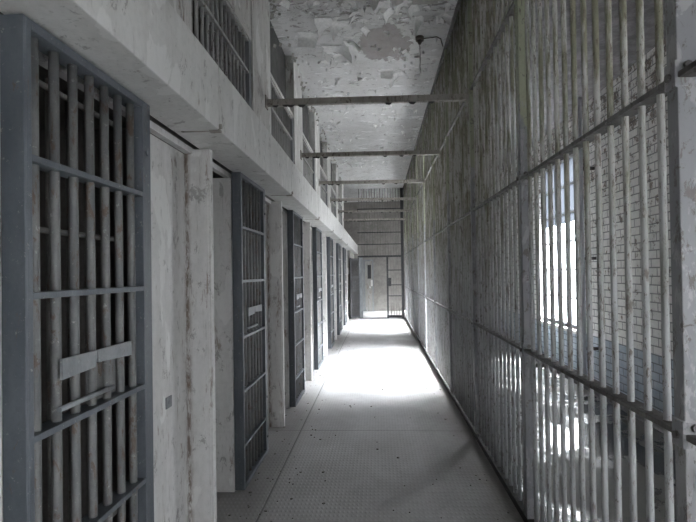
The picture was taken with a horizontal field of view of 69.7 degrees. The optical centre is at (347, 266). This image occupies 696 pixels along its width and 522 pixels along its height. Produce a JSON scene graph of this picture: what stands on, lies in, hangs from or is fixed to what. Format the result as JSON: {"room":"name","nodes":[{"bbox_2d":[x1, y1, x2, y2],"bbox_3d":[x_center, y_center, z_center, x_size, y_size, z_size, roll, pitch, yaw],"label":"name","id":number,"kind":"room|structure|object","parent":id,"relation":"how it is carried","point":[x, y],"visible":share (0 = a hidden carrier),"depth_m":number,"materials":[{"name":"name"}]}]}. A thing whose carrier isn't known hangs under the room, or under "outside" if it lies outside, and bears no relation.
{"room":"prison interior","nodes":[
{"label":"prison interior","id":0,"kind":"room"},
{"bbox_2d":[67,297,69,356],"bbox_3d":[-1.040,0.219,1.822,0.043,0.216,0.012,-1,-1,3],"label":"bar","id":1,"kind":"object","parent":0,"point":[68,347],"depth_m":1.87,"materials":[{"name":"paint"}]},
{"bbox_2d":[39,128,129,521],"bbox_3d":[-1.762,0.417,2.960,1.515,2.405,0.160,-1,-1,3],"label":"cell interior","id":2,"kind":"structure","parent":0,"point":[96,131],"depth_m":2.87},
{"bbox_2d":[84,295,86,352],"bbox_3d":[-1.034,0.220,1.929,0.043,0.219,0.010,-1,-1,3],"label":"bar","id":3,"kind":"object","parent":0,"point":[84,295],"depth_m":1.99,"materials":[{"name":"paint"}]},
{"bbox_2d":[150,134,188,521],"bbox_3d":[-0.986,0.470,2.732,0.060,2.269,0.600,-1,-1,3],"label":"wall","id":4,"kind":"structure","parent":0,"point":[167,164],"depth_m":2.69,"materials":[{"name":"white paint"}]},
{"bbox_2d":[165,395,171,409],"bbox_3d":[-0.952,0.719,2.660,0.011,0.060,0.070,-1,-1,3],"label":"keyhole cover","id":5,"kind":"object","parent":4,"relation":"attached to","point":[168,400],"visible":1,"depth_m":2.65,"materials":[{"name":"metal"}]},
{"bbox_2d":[185,149,216,521],"bbox_3d":[-0.868,0.457,2.948,0.150,2.297,0.056,-1,-1,3],"label":"pillar","id":6,"kind":"structure","parent":4,"relation":"attached to","point":[198,164],"depth_m":2.92,"materials":[{"name":"white paint"}]},
{"bbox_2d":[181,124,222,132],"bbox_3d":[-0.759,-0.718,2.595,0.212,0.042,0.036,-1,-1,3],"label":"bracket","id":7,"kind":"object","parent":4,"relation":"attached to","point":[220,125],"visible":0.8,"depth_m":2.59,"materials":[{"name":"metal"}]},
{"bbox_2d":[192,0,227,67],"bbox_3d":[-1.517,-1.860,6.597,0.040,1.750,20.950,-1,-1,3],"label":"wall","id":8,"kind":"structure","parent":0,"point":[192,0],"depth_m":5.49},
{"bbox_2d":[167,0,270,132],"bbox_3d":[-0.980,-1.901,3.625,0.220,1.750,2.880,-1,-1,3],"label":"wall","id":9,"kind":"structure","parent":0,"point":[260,9],"depth_m":4.52,"materials":[{"name":"paint"}]},
{"bbox_2d":[209,0,250,40],"bbox_3d":[-0.968,-1.983,3.625,0.175,0.045,1.440,-1,-1,3],"label":"trim","id":10,"kind":"structure","parent":9,"relation":"attached to","point":[230,2],"depth_m":3.91,"materials":[{"name":"paint"}]},
{"bbox_2d":[175,67,291,194],"bbox_3d":[-0.722,-0.861,3.681,0.240,0.335,2.160,-1,-1,3],"label":"trim","id":11,"kind":"structure","parent":9,"relation":"attached to","point":[244,145],"depth_m":3.20,"materials":[{"name":"white paint"}]},
{"bbox_2d":[269,0,340,178],"bbox_3d":[-0.584,-2.609,8.941,0.155,0.271,10.965,-1,-1,3],"label":"flakes","id":12,"kind":"object","parent":9,"relation":"attached to","point":[273,1],"visible":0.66,"depth_m":6.74,"materials":[{"name":"white paint"}]},
{"bbox_2d":[265,89,468,109],"bbox_3d":[0.169,-1.596,4.775,1.926,0.120,0.100,0,-1,3],"label":"crossbeam","id":13,"kind":"object","parent":9,"relation":"attached to","point":[412,99],"visible":1,"depth_m":4.75,"materials":[{"name":"metal"}]},
{"bbox_2d":[265,204,269,428],"bbox_3d":[-0.856,0.492,4.899,0.060,2.269,0.600,-1,-1,3],"label":"wall","id":14,"kind":"structure","parent":0,"point":[265,204],"depth_m":5.06,"materials":[{"name":"white paint"}]},
{"bbox_2d":[267,201,284,426],"bbox_3d":[-0.738,0.479,5.114,0.150,2.297,0.056,-1,-1,3],"label":"trim","id":15,"kind":"structure","parent":14,"relation":"attached to","point":[274,210],"depth_m":5.09,"materials":[{"name":"white paint"}]},
{"bbox_2d":[285,56,302,174],"bbox_3d":[-0.785,-1.868,6.859,0.220,1.750,0.720,-1,-1,3],"label":"wall","id":16,"kind":"structure","parent":0,"point":[293,88],"depth_m":6.63,"materials":[{"name":"paint"}]},
{"bbox_2d":[300,147,439,159],"bbox_3d":[0.300,-1.574,6.941,1.926,0.120,0.100,0,-1,3],"label":"crossbeam","id":17,"kind":"object","parent":16,"relation":"attached to","point":[318,155],"visible":1,"depth_m":6.92,"materials":[{"name":"metal"}]},
{"bbox_2d":[270,21,322,168],"bbox_3d":[-0.762,-2.347,7.944,0.080,0.770,5.760,-1,-1,3],"label":"wall","id":18,"kind":"structure","parent":0,"point":[277,56],"depth_m":6.16,"materials":[{"name":"paint"}]},
{"bbox_2d":[270,72,292,116],"bbox_3d":[-0.839,-1.962,5.781,0.175,0.045,1.440,-1,-1,3],"label":"trim","id":19,"kind":"structure","parent":18,"relation":"attached to","point":[271,76],"depth_m":5.53,"materials":[{"name":"paint"}]},
{"bbox_2d":[308,110,319,196],"bbox_3d":[-0.655,-1.846,9.015,0.220,1.750,0.720,-1,-1,3],"label":"wall","id":20,"kind":"structure","parent":0,"point":[314,133],"depth_m":8.74,"materials":[{"name":"paint"}]},
{"bbox_2d":[319,177,424,185],"bbox_3d":[0.430,-1.552,9.107,1.926,0.120,0.100,0,-1,3],"label":"crossbeam","id":21,"kind":"object","parent":20,"relation":"attached to","point":[409,180],"visible":1,"depth_m":9.09,"materials":[{"name":"metal"}]},
{"bbox_2d":[193,0,457,201],"bbox_3d":[-0.410,-2.795,8.168,3.690,0.120,24.200,-1,-1,3],"label":"ceiling","id":22,"kind":"structure","parent":0,"point":[368,60],"depth_m":7.16,"materials":[{"name":"paint"}]},
{"bbox_2d":[279,0,451,167],"bbox_3d":[0.455,-2.642,9.081,1.895,0.184,9.079,-1,-1,3],"label":"flakes","id":23,"kind":"object","parent":22,"relation":"attached to","point":[306,39],"visible":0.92,"depth_m":5.70,"materials":[{"name":"white paint"}]},
{"bbox_2d":[412,0,443,4],"bbox_3d":[0.826,-2.756,5.128,0.320,0.060,0.120,-1,-1,3],"label":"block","id":24,"kind":"object","parent":22,"relation":"attached to","point":[414,2],"visible":1,"depth_m":5.15,"materials":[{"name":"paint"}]},
{"bbox_2d":[416,35,442,72],"bbox_3d":[0.978,-2.559,5.998,0.333,0.440,0.098,-1,-1,18],"label":"junction box","id":25,"kind":"object","parent":22,"relation":"attached to","point":[420,38],"visible":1,"depth_m":6.01,"materials":[{"name":"black metal"}]},
{"bbox_2d":[403,0,461,188],"bbox_3d":[1.252,-2.753,6.439,0.065,0.050,20.950,-1,-1,3],"label":"trim","id":26,"kind":"structure","parent":22,"relation":"attached to","point":[458,4],"depth_m":6.70,"materials":[{"name":"metal"}]},
{"bbox_2d":[322,142,330,210],"bbox_3d":[-0.525,-1.825,11.171,0.220,1.750,0.720,-1,-1,3],"label":"wall","id":27,"kind":"structure","parent":0,"point":[326,162],"depth_m":10.85,"materials":[{"name":"paint"}]},
{"bbox_2d":[330,195,415,202],"bbox_3d":[0.560,-1.530,11.273,1.926,0.120,0.100,0,-1,3],"label":"crossbeam","id":28,"kind":"object","parent":27,"relation":"attached to","point":[396,198],"visible":1,"depth_m":11.26,"materials":[{"name":"metal"}]},
{"bbox_2d":[332,164,338,220],"bbox_3d":[-0.396,-1.803,13.327,0.220,1.750,0.720,-1,-1,3],"label":"wall","id":29,"kind":"structure","parent":0,"point":[334,167],"depth_m":12.99,"materials":[{"name":"paint"}]},
{"bbox_2d":[338,208,409,213],"bbox_3d":[0.691,-1.508,13.439,1.926,0.120,0.100,0,-1,3],"label":"crossbeam","id":30,"kind":"object","parent":29,"relation":"attached to","point":[398,210],"visible":0.98,"depth_m":13.41,"materials":[{"name":"metal"}]},
{"bbox_2d":[338,179,343,226],"bbox_3d":[-0.266,-1.781,15.483,0.220,1.750,0.720,-1,-1,3],"label":"wall","id":31,"kind":"structure","parent":0,"point":[340,187],"depth_m":15.13,"materials":[{"name":"paint"}]},
{"bbox_2d":[343,218,404,221],"bbox_3d":[0.821,-1.487,15.605,1.926,0.120,0.100,0,-1,3],"label":"crossbeam","id":32,"kind":"object","parent":31,"relation":"attached to","point":[380,219],"visible":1,"depth_m":15.58,"materials":[{"name":"metal"}]},
{"bbox_2d":[347,250,353,318],"bbox_3d":[-0.106,0.613,18.535,0.550,2.305,3.200,-1,-1,3],"label":"wall","id":33,"kind":"structure","parent":0,"point":[350,254],"depth_m":16.93,"materials":[{"name":"paint"}]},
{"bbox_2d":[341,233,357,253],"bbox_3d":[0.066,-0.729,16.780,0.240,0.335,6.708,-1,-1,3],"label":"trim","id":34,"kind":"structure","parent":33,"relation":"attached to","point":[352,246],"depth_m":15.54,"materials":[{"name":"white paint"}]},
{"bbox_2d":[344,201,404,310],"bbox_3d":[1.300,-0.433,20.114,5.600,4.390,0.100,-1,-1,3],"label":"wall","id":35,"kind":"structure","parent":0,"point":[352,227],"depth_m":20.06,"materials":[{"name":"grey paint"},{"name":"steel"}]},
{"bbox_2d":[363,260,373,310],"bbox_3d":[0.823,0.738,20.038,0.420,2.060,0.085,-1,-1,3],"label":"door","id":36,"kind":"structure","parent":35,"relation":"in","point":[368,268],"depth_m":20.03,"materials":[{"name":"paint"}]},
{"bbox_2d":[216,311,676,521],"bbox_3d":[0.735,1.698,8.054,5.850,0.120,24.200,-1,-1,3],"label":"floor","id":37,"kind":"structure","parent":0,"point":[363,483],"depth_m":4.29,"materials":[{"name":"grey concrete"}]},
{"bbox_2d":[0,156,2,521],"bbox_3d":[-1.115,0.465,1.425,0.310,2.255,0.070,-1,-1,3],"label":"trim","id":38,"kind":"structure","parent":37,"relation":"on","point":[1,427],"depth_m":1.39,"materials":[{"name":"white paint"}]},
{"bbox_2d":[0,14,153,521],"bbox_3d":[-0.895,0.438,1.768,0.078,2.280,0.775,-1,-1,3],"label":"door","id":39,"kind":"structure","parent":38,"relation":"attached to","point":[21,38],"depth_m":1.65,"materials":[{"name":"metal"}]},
{"bbox_2d":[39,78,48,159],"bbox_3d":[-1.058,-0.511,1.707,0.043,0.280,0.044,-1,-1,3],"label":"bar","id":40,"kind":"object","parent":39,"relation":"attached to","point":[44,85],"depth_m":1.77,"materials":[{"name":"paint"}]},
{"bbox_2d":[40,172,49,290],"bbox_3d":[-1.053,-0.121,1.702,0.043,0.405,0.045,-1,-1,3],"label":"bar","id":41,"kind":"object","parent":39,"relation":"attached to","point":[45,230],"depth_m":1.76,"materials":[{"name":"paint"}]},
{"bbox_2d":[46,298,50,420],"bbox_3d":[-1.045,0.315,1.711,0.043,0.416,0.019,-1,-1,3],"label":"bar","id":42,"kind":"object","parent":39,"relation":"attached to","point":[47,299],"depth_m":1.76,"materials":[{"name":"paint"}]},
{"bbox_2d":[59,89,67,165],"bbox_3d":[-1.052,-0.510,1.813,0.043,0.281,0.045,-1,-1,3],"label":"bar","id":43,"kind":"object","parent":39,"relation":"attached to","point":[63,96],"depth_m":1.88,"materials":[{"name":"paint"}]},
{"bbox_2d":[61,178,68,289],"bbox_3d":[-1.046,-0.120,1.811,0.043,0.405,0.041,-1,-1,3],"label":"bar","id":44,"kind":"object","parent":39,"relation":"attached to","point":[63,232],"depth_m":1.88,"materials":[{"name":"paint"}]},
{"bbox_2d":[78,100,84,171],"bbox_3d":[-1.045,-0.507,1.923,0.043,0.277,0.038,-1,-1,3],"label":"bar","id":45,"kind":"object","parent":39,"relation":"attached to","point":[81,106],"depth_m":1.99,"materials":[{"name":"paint"}]},
{"bbox_2d":[79,184,85,288],"bbox_3d":[-1.040,-0.118,1.919,0.043,0.402,0.039,-1,-1,3],"label":"bar","id":46,"kind":"object","parent":39,"relation":"attached to","point":[81,234],"depth_m":1.99,"materials":[{"name":"paint"}]},
{"bbox_2d":[94,110,99,176],"bbox_3d":[-1.039,-0.505,2.030,0.043,0.272,0.037,-1,-1,3],"label":"bar","id":47,"kind":"object","parent":39,"relation":"attached to","point":[97,115],"depth_m":2.11,"materials":[{"name":"paint"}]},
{"bbox_2d":[95,215,100,287],"bbox_3d":[-1.032,-0.063,2.025,0.043,0.294,0.038,-1,-1,3],"label":"bar","id":48,"kind":"object","parent":39,"relation":"attached to","point":[98,237],"depth_m":2.11,"materials":[{"name":"paint"}]},
{"bbox_2d":[213,178,234,491],"bbox_3d":[-0.982,0.487,3.631,0.310,2.255,0.070,-1,-1,3],"label":"wall","id":49,"kind":"structure","parent":37,"relation":"on","point":[222,193],"depth_m":3.59,"materials":[{"name":"white paint"}]},
{"bbox_2d":[231,172,268,489],"bbox_3d":[-0.762,0.460,3.974,0.078,2.280,0.775,-1,-1,3],"label":"door","id":50,"kind":"structure","parent":49,"relation":"attached to","point":[248,198],"depth_m":3.85,"materials":[{"name":"paint"}]},
{"bbox_2d":[282,214,289,407],"bbox_3d":[-0.849,0.509,5.837,0.310,2.255,0.070,-1,-1,3],"label":"trim","id":51,"kind":"structure","parent":37,"relation":"on","point":[284,216],"depth_m":5.79,"materials":[{"name":"white paint"}]},
{"bbox_2d":[287,210,305,406],"bbox_3d":[-0.630,0.482,6.180,0.078,2.280,0.775,-1,-1,3],"label":"door","id":52,"kind":"structure","parent":51,"relation":"attached to","point":[295,233],"depth_m":6.05,"materials":[{"name":"paint"}]},
{"bbox_2d":[303,222,312,380],"bbox_3d":[-0.607,0.501,7.280,0.150,2.297,0.056,-1,-1,3],"label":"trim","id":53,"kind":"structure","parent":37,"relation":"on","point":[306,225],"depth_m":7.25,"materials":[{"name":"white paint"}]},
{"bbox_2d":[311,230,313,370],"bbox_3d":[-0.716,0.532,8.043,0.310,2.255,0.070,-1,-1,3],"label":"trim","id":54,"kind":"structure","parent":37,"relation":"on","point":[311,230],"depth_m":8.00,"materials":[{"name":"white paint"}]},
{"bbox_2d":[312,227,323,369],"bbox_3d":[-0.497,0.505,8.386,0.078,2.280,0.775,-1,-1,3],"label":"door","id":55,"kind":"structure","parent":54,"relation":"attached to","point":[316,233],"depth_m":8.21,"materials":[{"name":"paint"}]},
{"bbox_2d":[322,234,327,355],"bbox_3d":[-0.477,0.523,9.446,0.150,2.297,0.056,-1,-1,3],"label":"trim","id":56,"kind":"structure","parent":37,"relation":"on","point":[324,272],"depth_m":9.42,"materials":[{"name":"white paint"}]},
{"bbox_2d":[326,250,327,339],"bbox_3d":[-0.584,0.554,10.248,0.310,2.255,0.070,-1,-1,3],"label":"trim","id":57,"kind":"structure","parent":37,"relation":"on","point":[326,250],"depth_m":10.23,"materials":[{"name":"white paint"}]},
{"bbox_2d":[326,237,334,348],"bbox_3d":[-0.364,0.527,10.592,0.078,2.280,0.775,-1,-1,3],"label":"door","id":58,"kind":"structure","parent":57,"relation":"attached to","point":[329,241],"depth_m":10.22,"materials":[{"name":"paint"}]},
{"bbox_2d":[333,241,336,339],"bbox_3d":[-0.347,0.544,11.612,0.150,2.297,0.056,-1,-1,3],"label":"trim","id":59,"kind":"structure","parent":37,"relation":"on","point":[334,242],"depth_m":11.58,"materials":[{"name":"white paint"}]},
{"bbox_2d":[341,246,343,328],"bbox_3d":[-0.216,0.566,13.778,0.150,2.297,0.056,-1,-1,3],"label":"trim","id":60,"kind":"structure","parent":37,"relation":"on","point":[341,246],"depth_m":13.75,"materials":[{"name":"white paint"}]},
{"bbox_2d":[346,249,347,321],"bbox_3d":[-0.086,0.588,15.944,0.150,2.297,0.056,-1,-1,3],"label":"trim","id":61,"kind":"structure","parent":37,"relation":"on","point":[346,249],"depth_m":15.92,"materials":[{"name":"white paint"}]},
{"bbox_2d":[228,332,508,521],"bbox_3d":[0.403,1.634,7.650,1.927,0.008,10.968,-1,-1,3],"label":"chips","id":62,"kind":"object","parent":37,"relation":"on","point":[409,332],"visible":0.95,"depth_m":4.07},
{"bbox_2d":[357,188,404,317],"bbox_3d":[1.104,-0.466,16.920,1.552,4.390,0.080,-1,-1,3],"label":"gate","id":63,"kind":"object","parent":37,"relation":"on","point":[401,189],"visible":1,"depth_m":16.90,"materials":[{"name":"metal"}]},
{"bbox_2d":[350,258,359,318],"bbox_3d":[0.230,0.706,16.797,0.360,2.030,0.060,0,-1,-32],"label":"gate leaf","id":64,"kind":"object","parent":63,"relation":"attached to","point":[354,262],"visible":1,"depth_m":16.79,"materials":[{"name":"paint"}]},
{"bbox_2d":[405,316,533,521],"bbox_3d":[1.317,1.586,6.392,0.058,0.050,20.950,-1,-1,3],"label":"trim","id":65,"kind":"structure","parent":37,"relation":"on","point":[513,496],"depth_m":4.12,"materials":[{"name":"metal"}]},
{"bbox_2d":[403,189,406,317],"bbox_3d":[1.883,-0.483,16.357,0.060,4.290,0.950,-1,-1,3],"label":"metal bars","id":66,"kind":"object","parent":65,"relation":"on","point":[403,189],"visible":0.48,"depth_m":16.54,"materials":[{"name":"metal"}]},
{"bbox_2d":[404,184,406,316],"bbox_3d":[1.847,-0.488,15.849,0.084,4.290,0.066,-1,-1,3],"label":"post","id":67,"kind":"object","parent":65,"relation":"on","point":[404,184],"visible":0.42,"depth_m":15.83,"materials":[{"name":"metal"}]},
{"bbox_2d":[405,179,409,322],"bbox_3d":[1.804,-0.497,15.055,0.060,4.290,1.540,-1,-1,3],"label":"metal bars","id":68,"kind":"object","parent":65,"relation":"on","point":[406,189],"visible":0.61,"depth_m":15.16,"materials":[{"name":"paint"}]},
{"bbox_2d":[407,174,410,324],"bbox_3d":[1.751,-0.505,14.252,0.084,4.290,0.066,-1,-1,3],"label":"post","id":69,"kind":"object","parent":65,"relation":"on","point":[407,174],"visible":0.5,"depth_m":14.23,"materials":[{"name":"metal"}]},
{"bbox_2d":[408,167,413,328],"bbox_3d":[1.708,-0.513,13.458,0.060,4.290,1.540,-1,-1,3],"label":"metal bars","id":70,"kind":"object","parent":65,"relation":"on","point":[409,173],"visible":0.63,"depth_m":13.57,"materials":[{"name":"paint"}]},
{"bbox_2d":[411,162,414,330],"bbox_3d":[1.655,-0.521,12.655,0.084,4.290,0.066,-1,-1,3],"label":"post","id":71,"kind":"object","parent":65,"relation":"on","point":[411,162],"visible":0.56,"depth_m":12.64,"materials":[{"name":"metal"}]},
{"bbox_2d":[412,156,418,337],"bbox_3d":[1.612,-0.529,11.861,0.060,4.290,1.540,-1,-1,3],"label":"metal bars","id":72,"kind":"object","parent":65,"relation":"on","point":[414,203],"visible":0.7,"depth_m":11.95,"materials":[{"name":"paint"}]},
{"bbox_2d":[416,146,419,339],"bbox_3d":[1.559,-0.537,11.058,0.084,4.290,0.066,-1,-1,3],"label":"post","id":73,"kind":"object","parent":65,"relation":"on","point":[416,146],"visible":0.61,"depth_m":11.04,"materials":[{"name":"metal"}]},
{"bbox_2d":[417,130,425,348],"bbox_3d":[1.516,-0.545,10.264,0.060,4.290,1.540,-1,-1,3],"label":"metal bars","id":74,"kind":"object","parent":65,"relation":"on","point":[421,293],"visible":0.77,"depth_m":10.35,"materials":[{"name":"paint"}]},
{"bbox_2d":[422,124,426,350],"bbox_3d":[1.463,-0.553,9.460,0.084,4.290,0.066,-1,-1,3],"label":"post","id":75,"kind":"object","parent":65,"relation":"on","point":[423,124],"visible":0.47,"depth_m":9.44,"materials":[{"name":"metal"}]},
{"bbox_2d":[424,103,434,363],"bbox_3d":[1.420,-0.561,8.666,0.060,4.290,1.540,-1,-1,3],"label":"metal bars","id":76,"kind":"object","parent":65,"relation":"on","point":[427,123],"visible":0.77,"depth_m":8.67,"materials":[{"name":"paint"}]},
{"bbox_2d":[431,103,437,367],"bbox_3d":[1.367,-0.569,7.864,0.084,4.290,0.066,-1,-1,3],"label":"post","id":77,"kind":"object","parent":65,"relation":"on","point":[432,128],"visible":0.44,"depth_m":7.84,"materials":[{"name":"metal"}]},
{"bbox_2d":[432,58,449,387],"bbox_3d":[1.324,-0.577,7.069,0.060,4.290,1.540,-1,-1,3],"label":"metal bars","id":78,"kind":"object","parent":65,"relation":"on","point":[439,163],"visible":0.89,"depth_m":7.05,"materials":[{"name":"paint"}]},
{"bbox_2d":[444,49,452,391],"bbox_3d":[1.271,-0.585,6.266,0.084,4.290,0.066,-1,-1,3],"label":"post","id":79,"kind":"object","parent":65,"relation":"on","point":[445,50],"visible":0.48,"depth_m":6.25,"materials":[{"name":"metal"}]},
{"bbox_2d":[446,0,473,425],"bbox_3d":[1.228,-0.593,5.472,0.060,4.290,1.540,-1,-1,3],"label":"metal bars","id":80,"kind":"object","parent":65,"relation":"on","point":[457,48],"visible":0.88,"depth_m":5.37,"materials":[{"name":"paint"}]},
{"bbox_2d":[467,0,478,433],"bbox_3d":[1.175,-0.601,4.669,0.084,4.290,0.066,-1,-1,3],"label":"post","id":81,"kind":"object","parent":65,"relation":"on","point":[469,2],"visible":0.59,"depth_m":4.65,"materials":[{"name":"metal"}]},
{"bbox_2d":[470,0,523,507],"bbox_3d":[1.132,-0.610,3.875,0.060,4.290,1.540,-1,-1,3],"label":"metal bars","id":82,"kind":"object","parent":65,"relation":"on","point":[487,240],"visible":0.97,"depth_m":3.77,"materials":[{"name":"paint"}]},
{"bbox_2d":[514,0,533,518],"bbox_3d":[1.078,-0.618,3.072,0.084,4.290,0.066,-1,-1,3],"label":"post","id":83,"kind":"object","parent":65,"relation":"on","point":[525,343],"visible":0.63,"depth_m":3.05,"materials":[{"name":"metal"}]},
{"bbox_2d":[521,0,673,521],"bbox_3d":[1.036,-0.626,2.278,0.060,4.290,1.540,-1,-1,3],"label":"metal bars","id":84,"kind":"object","parent":65,"relation":"on","point":[657,95],"visible":0.98,"depth_m":2.14,"materials":[{"name":"metal"}]},
{"bbox_2d":[664,0,695,521],"bbox_3d":[0.982,-0.634,1.475,0.084,4.290,0.066,-1,-1,3],"label":"post","id":85,"kind":"object","parent":65,"relation":"on","point":[680,15],"visible":0.88,"depth_m":1.45,"materials":[{"name":"metal"}]},
{"bbox_2d":[498,338,663,432],"bbox_3d":[1.172,0.590,2.929,0.110,0.041,8.000,-1,-1,3],"label":"pipe","id":86,"kind":"object","parent":85,"relation":"attached to","point":[657,427],"visible":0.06,"depth_m":2.15,"materials":[{"name":"metal"}]},
{"bbox_2d":[678,60,695,445],"bbox_3d":[0.938,-0.642,0.660,0.060,4.290,1.582,-1,-1,3],"label":"metal bars","id":87,"kind":"object","parent":65,"relation":"on","point":[689,70],"visible":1,"depth_m":1.42,"materials":[{"name":"metal"}]},
{"bbox_3d":[-0.318,0.599,14.660,0.310,2.255,0.070,-1,-1,3],"label":"trim","id":88,"kind":"structure","parent":37,"relation":"on","visible":0},
{"bbox_2d":[342,247,346,324],"bbox_3d":[-0.099,0.572,15.004,0.078,2.280,0.775,-1,-1,3],"label":"door","id":89,"kind":"structure","parent":88,"relation":"attached to","point":[343,248],"depth_m":14.63,"materials":[{"name":"paint"}]},
{"bbox_3d":[-0.451,0.576,12.454,0.310,2.255,0.070,-1,-1,3],"label":"trim","id":90,"kind":"structure","parent":37,"relation":"on","visible":0},
{"bbox_2d":[336,243,341,334],"bbox_3d":[-0.231,0.549,12.798,0.078,2.280,0.775,-1,-1,3],"label":"door","id":91,"kind":"structure","parent":90,"relation":"attached to","point":[338,246],"depth_m":12.42,"materials":[{"name":"paint"}]},
{"bbox_2d":[403,0,665,213],"bbox_3d":[2.497,-2.300,7.988,2.200,0.120,24.200,-1,-1,3],"label":"wall","id":92,"kind":"structure","parent":0,"point":[649,21],"depth_m":5.18,"materials":[{"name":"grey concrete"}]},
{"bbox_2d":[489,38,673,416],"bbox_3d":[3.500,-0.331,7.908,0.250,4.050,24.200,-1,-1,3],"label":"wall","id":93,"kind":"structure","parent":0,"point":[650,67],"depth_m":5.90,"materials":[{"name":"paint"}]},
{"bbox_2d":[541,154,575,333],"bbox_3d":[3.449,-0.382,8.162,0.200,2.740,1.800,-1,-1,3],"label":"window","id":94,"kind":"structure","parent":93,"relation":"in","point":[571,155],"depth_m":8.20,"materials":[{"name":"glass"}]},
{"bbox_2d":[578,97,597,374],"bbox_3d":[3.193,-0.334,6.674,0.215,3.858,0.070,-1,-1,3],"label":"pipe","id":95,"kind":"object","parent":93,"relation":"attached to","point":[581,169],"visible":0.55,"depth_m":6.65,"materials":[{"name":"metal"}]},
{"bbox_3d":[-2.268,-0.510,8.257,0.100,4.390,24.200,-1,-1,3],"label":"wall","id":96,"kind":"structure","parent":0,"visible":0},
{"bbox_2d":[39,73,217,177],"bbox_3d":[-1.496,-0.868,6.586,1.652,0.235,20.950,-1,-1,3],"label":"trim","id":97,"kind":"structure","parent":96,"relation":"attached to","point":[41,76],"depth_m":2.59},
{"bbox_2d":[191,0,251,108],"bbox_3d":[-0.903,-1.494,3.616,0.050,0.935,1.440,-1,-1,3],"label":"metal bars","id":98,"kind":"object","parent":97,"relation":"on","point":[225,22],"visible":0.45,"depth_m":3.69,"materials":[{"name":"paint"}]},
{"bbox_2d":[271,80,293,162],"bbox_3d":[-0.774,-1.473,5.772,0.050,0.935,1.440,-1,-1,3],"label":"metal bars","id":99,"kind":"object","parent":97,"relation":"on","point":[281,119],"visible":0.38,"depth_m":5.84,"materials":[{"name":"paint"}]},
{"bbox_2d":[303,138,314,189],"bbox_3d":[-0.644,-1.451,7.928,0.050,0.935,1.440,-1,-1,3],"label":"metal bars","id":100,"kind":"object","parent":97,"relation":"on","point":[308,163],"visible":0.26,"depth_m":8.02,"materials":[{"name":"paint"}]},
{"bbox_2d":[320,168,326,205],"bbox_3d":[-0.514,-1.429,10.084,0.050,0.935,1.440,-1,-1,3],"label":"metal bars","id":101,"kind":"object","parent":97,"relation":"on","point":[323,188],"visible":0.41,"depth_m":10.25,"materials":[{"name":"paint"}]},
{"bbox_2d":[331,188,335,216],"bbox_3d":[-0.385,-1.407,12.240,0.050,0.935,1.440,-1,-1,3],"label":"metal bars","id":102,"kind":"object","parent":97,"relation":"on","point":[333,204],"visible":0.3,"depth_m":12.51,"materials":[{"name":"paint"}]},
{"bbox_2d":[267,160,318,218],"bbox_3d":[-0.592,-0.840,5.847,0.240,0.335,2.160,-1,-1,3],"label":"trim","id":103,"kind":"structure","parent":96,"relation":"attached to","point":[304,200],"depth_m":5.52,"materials":[{"name":"white paint"}]},
{"bbox_2d":[303,195,332,231],"bbox_3d":[-0.462,-0.818,8.013,0.240,0.335,2.160,-1,-1,3],"label":"trim","id":104,"kind":"structure","parent":96,"relation":"attached to","point":[325,223],"depth_m":7.83,"materials":[{"name":"white paint"}]},
{"bbox_2d":[322,215,341,239],"bbox_3d":[-0.332,-0.796,10.179,0.240,0.335,2.160,-1,-1,3],"label":"trim","id":105,"kind":"structure","parent":96,"relation":"attached to","point":[336,234],"depth_m":10.00,"materials":[{"name":"white paint"}]},
{"bbox_2d":[333,225,346,244],"bbox_3d":[-0.201,-0.774,12.345,0.240,0.335,2.160,-1,-1,3],"label":"trim","id":106,"kind":"structure","parent":96,"relation":"attached to","point":[343,241],"depth_m":12.24,"materials":[{"name":"white paint"}]},
{"bbox_3d":[-1.116,0.449,0.567,0.060,2.269,0.600,-1,-1,3],"label":"wall","id":107,"kind":"structure","parent":0,"visible":0},
{"bbox_2d":[0,12,311,229],"bbox_3d":[-0.738,-0.648,6.237,0.040,0.035,20.350,-1,-1,3],"label":"trim","id":108,"kind":"structure","parent":107,"relation":"attached to","point":[156,130],"depth_m":2.51,"materials":[{"name":"white paint"}]},
{"bbox_3d":[-1.174,-1.933,0.391,0.220,1.750,0.720,-1,-1,3],"label":"wall","id":109,"kind":"structure","parent":0,"visible":0},
{"bbox_2d":[0,0,218,130],"bbox_3d":[-0.853,-0.883,1.515,0.240,0.335,2.160,-1,-1,3],"label":"concrete beam","id":110,"kind":"structure","parent":109,"relation":"attached to","point":[145,46],"depth_m":1.84,"materials":[{"name":"white paint"}]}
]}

